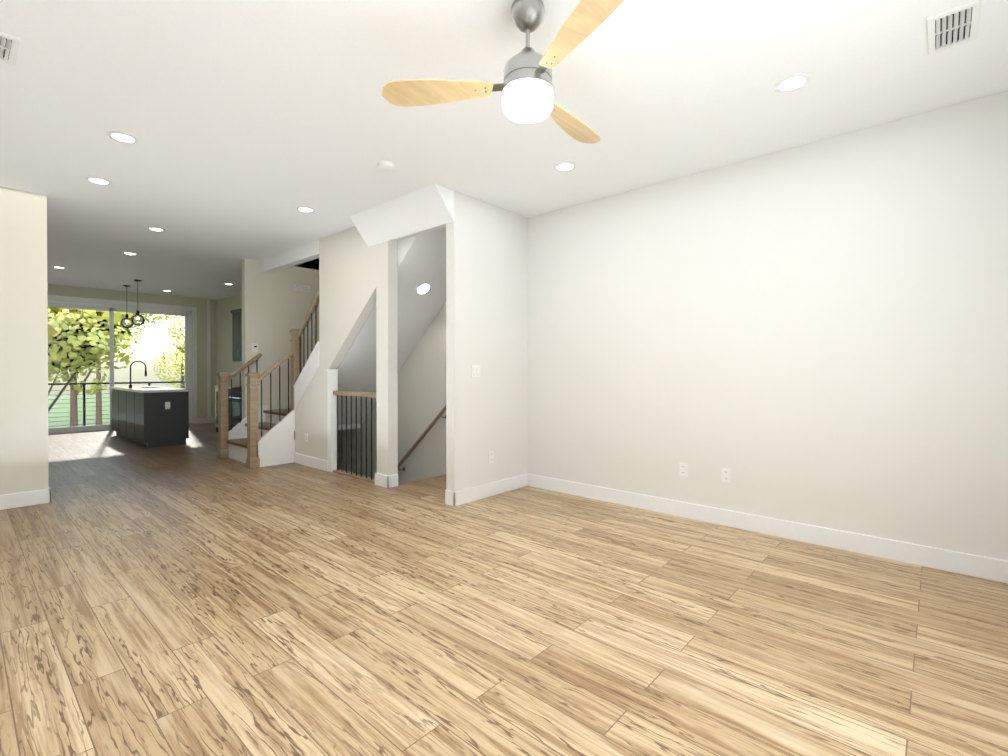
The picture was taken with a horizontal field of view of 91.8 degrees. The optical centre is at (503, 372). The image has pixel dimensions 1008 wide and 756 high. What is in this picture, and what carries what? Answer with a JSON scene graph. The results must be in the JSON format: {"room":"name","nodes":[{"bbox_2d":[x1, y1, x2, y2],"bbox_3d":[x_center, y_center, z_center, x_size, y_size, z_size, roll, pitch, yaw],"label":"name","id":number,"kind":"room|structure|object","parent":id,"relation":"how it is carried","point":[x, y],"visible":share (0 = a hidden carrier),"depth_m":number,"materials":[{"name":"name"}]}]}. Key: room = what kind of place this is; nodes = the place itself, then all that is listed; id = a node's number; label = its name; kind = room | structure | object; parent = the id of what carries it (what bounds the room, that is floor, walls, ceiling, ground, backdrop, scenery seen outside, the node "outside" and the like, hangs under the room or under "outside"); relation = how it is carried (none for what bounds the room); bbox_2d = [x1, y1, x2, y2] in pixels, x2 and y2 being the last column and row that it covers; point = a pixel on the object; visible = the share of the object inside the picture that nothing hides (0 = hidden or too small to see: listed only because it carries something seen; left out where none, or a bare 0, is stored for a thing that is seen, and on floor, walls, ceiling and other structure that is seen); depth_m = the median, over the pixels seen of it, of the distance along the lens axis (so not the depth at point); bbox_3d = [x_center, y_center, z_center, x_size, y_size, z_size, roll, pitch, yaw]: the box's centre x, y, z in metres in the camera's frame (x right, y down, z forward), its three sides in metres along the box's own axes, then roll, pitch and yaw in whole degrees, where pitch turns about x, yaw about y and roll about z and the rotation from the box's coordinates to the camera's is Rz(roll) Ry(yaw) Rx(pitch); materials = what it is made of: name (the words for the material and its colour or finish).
{"room":"empty living room","nodes":[
{"label":"empty living room","id":0,"kind":"room"},
{"bbox_2d":[0,186,48,494],"bbox_3d":[-5.569,-0.218,4.907,2.500,2.850,1.220,0,1,42],"label":"wall","id":1,"kind":"structure","parent":0,"point":[24,464],"depth_m":4.41,"materials":[{"name":"paint"}]},
{"bbox_2d":[0,489,47,509],"bbox_3d":[-4.627,1.147,4.084,0.016,0.130,1.170,0,1,42],"label":"baseboard","id":2,"kind":"structure","parent":1,"relation":"attached to","point":[15,500],"depth_m":4.40,"materials":[{"name":"white wood"}]},
{"bbox_2d":[48,487,50,502],"bbox_3d":[-5.153,1.139,5.373,2.516,0.130,0.016,0,1,42],"label":"baseboard","id":3,"kind":"structure","parent":1,"relation":"attached to","point":[49,490],"depth_m":4.53,"materials":[{"name":"white wood"}]},
{"bbox_2d":[47,284,216,417],"bbox_3d":[-8.315,-0.225,9.682,0.150,9.200,4.700,0,1,42],"label":"wall","id":4,"kind":"structure","parent":0,"point":[105,294],"depth_m":11.10,"materials":[{"name":"paint"}]},
{"bbox_2d":[47,295,196,434],"bbox_3d":[-8.011,-0.142,9.987,0.138,2.660,3.030,0,1,42],"label":"door","id":5,"kind":"structure","parent":4,"relation":"in","point":[56,301],"depth_m":10.10,"materials":[{"name":"clear glass"}]},
{"bbox_2d":[197,417,214,423],"bbox_3d":[-6.846,1.100,11.215,0.016,0.130,0.470,0,1,42],"label":"baseboard","id":6,"kind":"structure","parent":4,"relation":"attached to","point":[199,420],"depth_m":11.18,"materials":[{"name":"white wood"}]},
{"bbox_2d":[207,299,210,422],"bbox_3d":[-6.798,-0.261,11.257,0.020,2.850,0.070,0,1,42],"label":"door frame","id":7,"kind":"structure","parent":4,"relation":"attached to","point":[208,367],"depth_m":11.25,"materials":[{"name":"white wood"}]},
{"bbox_2d":[241,258,318,419],"bbox_3d":[-3.392,-1.811,7.598,0.120,6.000,1.250,0,1,42],"label":"wall","id":8,"kind":"structure","parent":0,"point":[275,307],"depth_m":7.41,"materials":[{"name":"paint"}]},
{"bbox_2d":[252,343,257,351],"bbox_3d":[-3.663,-0.369,7.199,0.018,0.120,0.085,0,1,42],"label":"light switch","id":9,"kind":"object","parent":8,"relation":"attached to","point":[254,347],"visible":1,"depth_m":7.19,"materials":[{"name":"white plastic"}]},
{"bbox_2d":[294,284,309,291],"bbox_3d":[-3.194,-1.332,7.726,0.009,0.100,0.260,0,1,42],"label":"air vent","id":10,"kind":"object","parent":8,"relation":"in","point":[303,288],"visible":1,"depth_m":7.72,"materials":[{"name":"white plastic"}]},
{"bbox_2d":[295,224,445,474],"bbox_3d":[-1.613,-0.223,5.535,3.005,2.850,0.120,0,1,42],"label":"wall","id":11,"kind":"structure","parent":0,"point":[357,279],"depth_m":5.53,"materials":[{"name":"paint"}]},
{"bbox_2d":[294,453,326,470],"bbox_3d":[-2.463,1.133,6.210,0.850,0.130,0.016,0,1,42],"label":"baseboard","id":12,"kind":"structure","parent":11,"relation":"attached to","point":[317,463],"depth_m":6.19,"materials":[{"name":"white wood"}]},
{"bbox_2d":[327,369,337,471],"bbox_3d":[-2.080,0.580,5.928,0.100,1.240,0.102,0,1,42],"label":"trim","id":13,"kind":"structure","parent":11,"relation":"attached to","point":[332,380],"depth_m":5.90,"materials":[{"name":"white wood"}]},
{"bbox_2d":[349,184,453,246],"bbox_3d":[-1.041,-1.505,4.782,1.380,0.275,0.229,0,1,42],"label":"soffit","id":14,"kind":"structure","parent":11,"relation":"attached to","point":[427,207],"depth_m":4.68,"materials":[{"name":"paint"}]},
{"bbox_2d":[446,191,527,491],"bbox_3d":[-0.140,-0.218,4.847,0.110,2.850,1.050,0,1,42],"label":"wall","id":15,"kind":"structure","parent":0,"point":[486,292],"depth_m":4.72,"materials":[{"name":"paint"}]},
{"bbox_2d":[471,365,479,377],"bbox_3d":[-0.264,-0.011,4.617,0.012,0.118,0.118,0,1,42],"label":"light switch","id":16,"kind":"object","parent":15,"relation":"attached to","point":[475,371],"visible":1,"depth_m":4.61,"materials":[{"name":"white plastic"}]},
{"bbox_2d":[452,473,527,506],"bbox_3d":[-0.105,1.142,4.801,0.016,0.130,1.046,0,1,42],"label":"baseboard","id":17,"kind":"structure","parent":15,"relation":"attached to","point":[468,495],"depth_m":4.74,"materials":[{"name":"white wood"}]},
{"bbox_2d":[488,451,493,462],"bbox_3d":[-0.126,0.828,4.780,0.009,0.115,0.070,0,1,42],"label":"outlet","id":18,"kind":"object","parent":15,"relation":"attached to","point":[490,456],"visible":1,"depth_m":4.78,"materials":[{"name":"white plastic"}]},
{"bbox_2d":[0,423,1007,755],"bbox_3d":[-3.367,1.354,5.287,13.100,0.300,4.700,0,1,42],"label":"floor","id":19,"kind":"structure","parent":0,"point":[194,595],"depth_m":2.35,"materials":[{"name":"brown wood"}]},
{"bbox_2d":[112,389,188,447],"bbox_3d":[-6.283,0.745,8.620,2.346,0.872,0.613,0,1,42],"label":"kitchen island","id":20,"kind":"object","parent":19,"relation":"on","point":[151,416],"depth_m":7.92,"materials":[{"name":"wood"}]},
{"bbox_2d":[109,385,190,392],"bbox_3d":[-6.284,0.289,8.620,2.400,0.040,0.670,0,1,42],"label":"island countertop","id":21,"kind":"structure","parent":20,"relation":"on","point":[128,389],"depth_m":8.02,"materials":[{"name":"white stone"}]},
{"bbox_2d":[215,389,217,431],"bbox_3d":[-5.306,0.740,9.722,0.540,0.870,0.639,0,1,42],"label":"base cabinet","id":22,"kind":"object","parent":19,"relation":"on","point":[216,390],"depth_m":9.60,"materials":[{"name":"wood"}]},
{"bbox_2d":[228,389,229,431],"bbox_3d":[-4.970,0.740,9.437,0.330,0.872,0.617,0,1,42],"label":"base cabinet","id":23,"kind":"object","parent":19,"relation":"on","point":[228,389],"depth_m":9.23,"materials":[{"name":"wood"}]},
{"bbox_2d":[230,385,241,429],"bbox_3d":[-4.578,0.727,9.050,0.760,0.905,0.624,0,1,42],"label":"oven","id":24,"kind":"object","parent":19,"relation":"on","point":[235,405],"depth_m":8.92,"materials":[{"name":"glass"}]},
{"bbox_2d":[216,227,445,468],"bbox_3d":[-2.048,-0.359,6.153,3.838,3.114,1.625,0,1,42],"label":"staircase","id":25,"kind":"structure","parent":19,"relation":"on","point":[261,435],"depth_m":6.22,"materials":[{"name":"white paint"}]},
{"bbox_2d":[415,282,431,294],"bbox_3d":[-0.929,-0.967,5.645,0.154,0.136,0.200,0,1,42],"label":"recessed light","id":26,"kind":"object","parent":25,"relation":"attached to","point":[424,288],"visible":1,"depth_m":5.63,"materials":[{"name":"white plastic"}]},
{"bbox_2d":[333,391,376,483],"bbox_3d":[-1.685,0.702,5.599,0.948,0.999,0.110,0,1,42],"label":"guard railing","id":27,"kind":"object","parent":19,"relation":"on","point":[341,471],"visible":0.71,"depth_m":5.59,"materials":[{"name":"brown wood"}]},
{"bbox_2d":[0,0,1007,299],"bbox_3d":[-3.367,-1.796,5.266,13.100,0.300,4.700,0,1,42],"label":"ceiling","id":28,"kind":"structure","parent":0,"point":[250,124],"depth_m":2.97,"materials":[{"name":"paint"}]},
{"bbox_2d":[0,32,20,64],"bbox_3d":[-2.518,-1.619,2.416,0.290,0.016,0.165,0,1,42],"label":"ceiling vent","id":29,"kind":"object","parent":28,"relation":"in","point":[9,46],"visible":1,"depth_m":2.44,"materials":[{"name":"white plastic"}]},
{"bbox_2d":[85,176,111,184],"bbox_3d":[-3.459,-1.634,4.171,0.180,0.009,0.180,0,1,42],"label":"recessed light","id":30,"kind":"object","parent":28,"relation":"in","point":[98,180],"visible":1,"depth_m":4.15,"materials":[{"name":"white plastic"}]},
{"bbox_2d":[106,131,138,143],"bbox_3d":[-2.642,-1.629,3.389,0.180,0.009,0.180,0,1,42],"label":"recessed light","id":31,"kind":"object","parent":28,"relation":"in","point":[122,137],"visible":1,"depth_m":3.38,"materials":[{"name":"white plastic"}]},
{"bbox_2d":[120,285,133,327],"bbox_3d":[-7.254,-1.261,9.400,0.210,0.825,0.210,0,1,42],"label":"pendant light","id":32,"kind":"object","parent":28,"relation":"hanging from","point":[126,321],"visible":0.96,"depth_m":9.39,"materials":[{"name":"clear glass"}]},
{"bbox_2d":[122,252,137,254],"bbox_3d":[-5.190,-1.651,6.783,0.180,0.009,0.180,0,1,42],"label":"recessed light","id":33,"kind":"object","parent":28,"relation":"in","point":[130,253],"visible":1,"depth_m":6.77,"materials":[{"name":"white plastic"}]},
{"bbox_2d":[131,280,144,325],"bbox_3d":[-6.619,-1.257,8.835,0.210,0.825,0.210,0,1,42],"label":"pendant light","id":34,"kind":"object","parent":28,"relation":"hanging from","point":[137,318],"visible":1,"depth_m":8.83,"materials":[{"name":"clear glass"}]},
{"bbox_2d":[147,227,165,230],"bbox_3d":[-3.989,-1.644,5.606,0.180,0.009,0.180,0,1,42],"label":"recessed light","id":35,"kind":"object","parent":28,"relation":"in","point":[155,228],"visible":1,"depth_m":5.60,"materials":[{"name":"white plastic"}]},
{"bbox_2d":[259,239,318,273],"bbox_3d":[-2.917,-1.565,6.688,1.798,0.180,0.120,0,1,42],"label":"beam","id":36,"kind":"structure","parent":28,"relation":"attached to","point":[307,252],"depth_m":6.58,"materials":[{"name":"paint"}]},
{"bbox_2d":[296,206,314,211],"bbox_3d":[-1.994,-1.639,4.914,0.180,0.009,0.180,0,1,42],"label":"recessed light","id":37,"kind":"object","parent":28,"relation":"in","point":[304,209],"visible":1,"depth_m":4.90,"materials":[{"name":"white plastic"}]},
{"bbox_2d":[377,161,394,171],"bbox_3d":[-0.926,-1.615,3.843,0.136,0.043,0.136,0,1,42],"label":"smoke detector","id":38,"kind":"object","parent":28,"relation":"attached to","point":[387,166],"visible":1,"depth_m":3.81,"materials":[{"name":"white plastic"}]},
{"bbox_2d":[382,0,623,143],"bbox_3d":[0.210,-1.388,2.248,1.165,0.476,1.087,0,1,42],"label":"ceiling fan","id":39,"kind":"object","parent":28,"relation":"hanging from","point":[525,87],"visible":1,"depth_m":2.13,"materials":[{"name":"beige wood"}]},
{"bbox_2d":[554,161,575,170],"bbox_3d":[0.482,-1.632,3.875,0.180,0.009,0.180,0,1,42],"label":"recessed light","id":40,"kind":"object","parent":28,"relation":"in","point":[564,166],"visible":1,"depth_m":3.87,"materials":[{"name":"white plastic"}]},
{"bbox_2d":[774,73,810,91],"bbox_3d":[1.617,-1.625,2.744,0.180,0.009,0.180,0,1,42],"label":"recessed light","id":41,"kind":"object","parent":28,"relation":"in","point":[792,82],"visible":1,"depth_m":2.73,"materials":[{"name":"white plastic"}]},
{"bbox_2d":[927,0,981,53],"bbox_3d":[2.114,-1.618,2.302,0.180,0.016,0.330,0,1,42],"label":"ceiling vent","id":42,"kind":"object","parent":28,"relation":"in","point":[955,26],"visible":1,"depth_m":2.29,"materials":[{"name":"white plastic"}]},
{"bbox_2d":[216,91,1007,560],"bbox_3d":[-1.754,-0.208,7.087,13.400,9.200,0.150,0,1,42],"label":"wall","id":43,"kind":"structure","parent":0,"point":[814,333],"depth_m":3.57,"materials":[{"name":"paint"}]},
{"bbox_2d":[230,308,241,360],"bbox_3d":[-5.055,-0.735,9.689,0.805,1.020,0.338,0,1,42],"label":"upper cabinet","id":44,"kind":"object","parent":43,"relation":"attached to","point":[236,334],"visible":0.19,"depth_m":9.66,"materials":[{"name":"grey wood"}]},
{"bbox_2d":[679,462,687,476],"bbox_3d":[1.501,0.812,4.089,0.070,0.115,0.009,0,1,42],"label":"outlet","id":45,"kind":"object","parent":43,"relation":"attached to","point":[683,469],"visible":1,"depth_m":4.08,"materials":[{"name":"white plastic"}]},
{"bbox_2d":[721,468,730,482],"bbox_3d":[1.755,0.814,3.862,0.070,0.115,0.009,0,1,42],"label":"outlet","id":46,"kind":"object","parent":43,"relation":"attached to","point":[725,475],"visible":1,"depth_m":3.86,"materials":[{"name":"white plastic"}]},
{"bbox_2d":[528,474,1007,583],"bbox_3d":[1.651,1.148,3.951,3.770,0.130,0.020,0,1,42],"label":"baseboard","id":47,"kind":"structure","parent":43,"relation":"attached to","point":[988,568],"depth_m":3.51,"materials":[{"name":"white wood"}]},
{"label":"outside","id":48,"kind":"structure","parent":0,"visible":0},
{"bbox_2d":[48,393,109,427],"bbox_3d":[-47.145,4.417,48.436,105.350,0.200,130.000,0,1,42],"label":"ground","id":49,"kind":"structure","parent":48,"point":[65,409],"depth_m":54.96,"materials":[{"name":"green plant"}]},
{"bbox_2d":[48,307,139,412],"bbox_3d":[-13.174,1.052,13.004,6.054,7.002,5.918,0,1,42],"label":"tree","id":50,"kind":"object","parent":49,"relation":"on","point":[83,330],"depth_m":13.68,"materials":[{"name":"green plant"}]},
{"bbox_2d":[48,307,171,426],"bbox_3d":[-17.596,0.088,20.446,5.828,8.830,6.266,0,1,42],"label":"tree","id":51,"kind":"object","parent":49,"relation":"on","point":[74,414],"depth_m":20.39,"materials":[{"name":"green plant"}]},
{"bbox_2d":[65,314,184,424],"bbox_3d":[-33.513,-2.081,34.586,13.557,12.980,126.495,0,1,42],"label":"tree","id":52,"kind":"object","parent":49,"relation":"on","point":[181,349],"depth_m":39.35,"materials":[{"name":"green plant"}]},
{"bbox_3d":[-2.086,2.945,6.600,3.440,2.900,1.050,0,1,42],"label":"wall","id":53,"kind":"structure","parent":0,"visible":0},
{"bbox_2d":[398,405,445,470],"bbox_3d":[-2.006,2.266,6.605,3.148,3.918,0.921,0,1,42],"label":"handrail","id":54,"kind":"object","parent":53,"relation":"attached to","point":[425,432],"visible":0.15,"depth_m":6.22,"materials":[{"name":"brown wood"}]},
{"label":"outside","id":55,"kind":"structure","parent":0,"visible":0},
{"bbox_3d":[-8.881,1.331,10.297,1.500,0.200,4.850,0,1,42],"label":"balcony slab","id":56,"kind":"object","parent":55,"visible":0},
{"bbox_2d":[48,381,184,426],"bbox_3d":[-9.404,0.728,10.758,0.060,1.000,4.850,0,1,42],"label":"balcony railing","id":57,"kind":"object","parent":56,"relation":"on","point":[84,408],"depth_m":10.85,"materials":[{"name":"black metal"}]}
]}

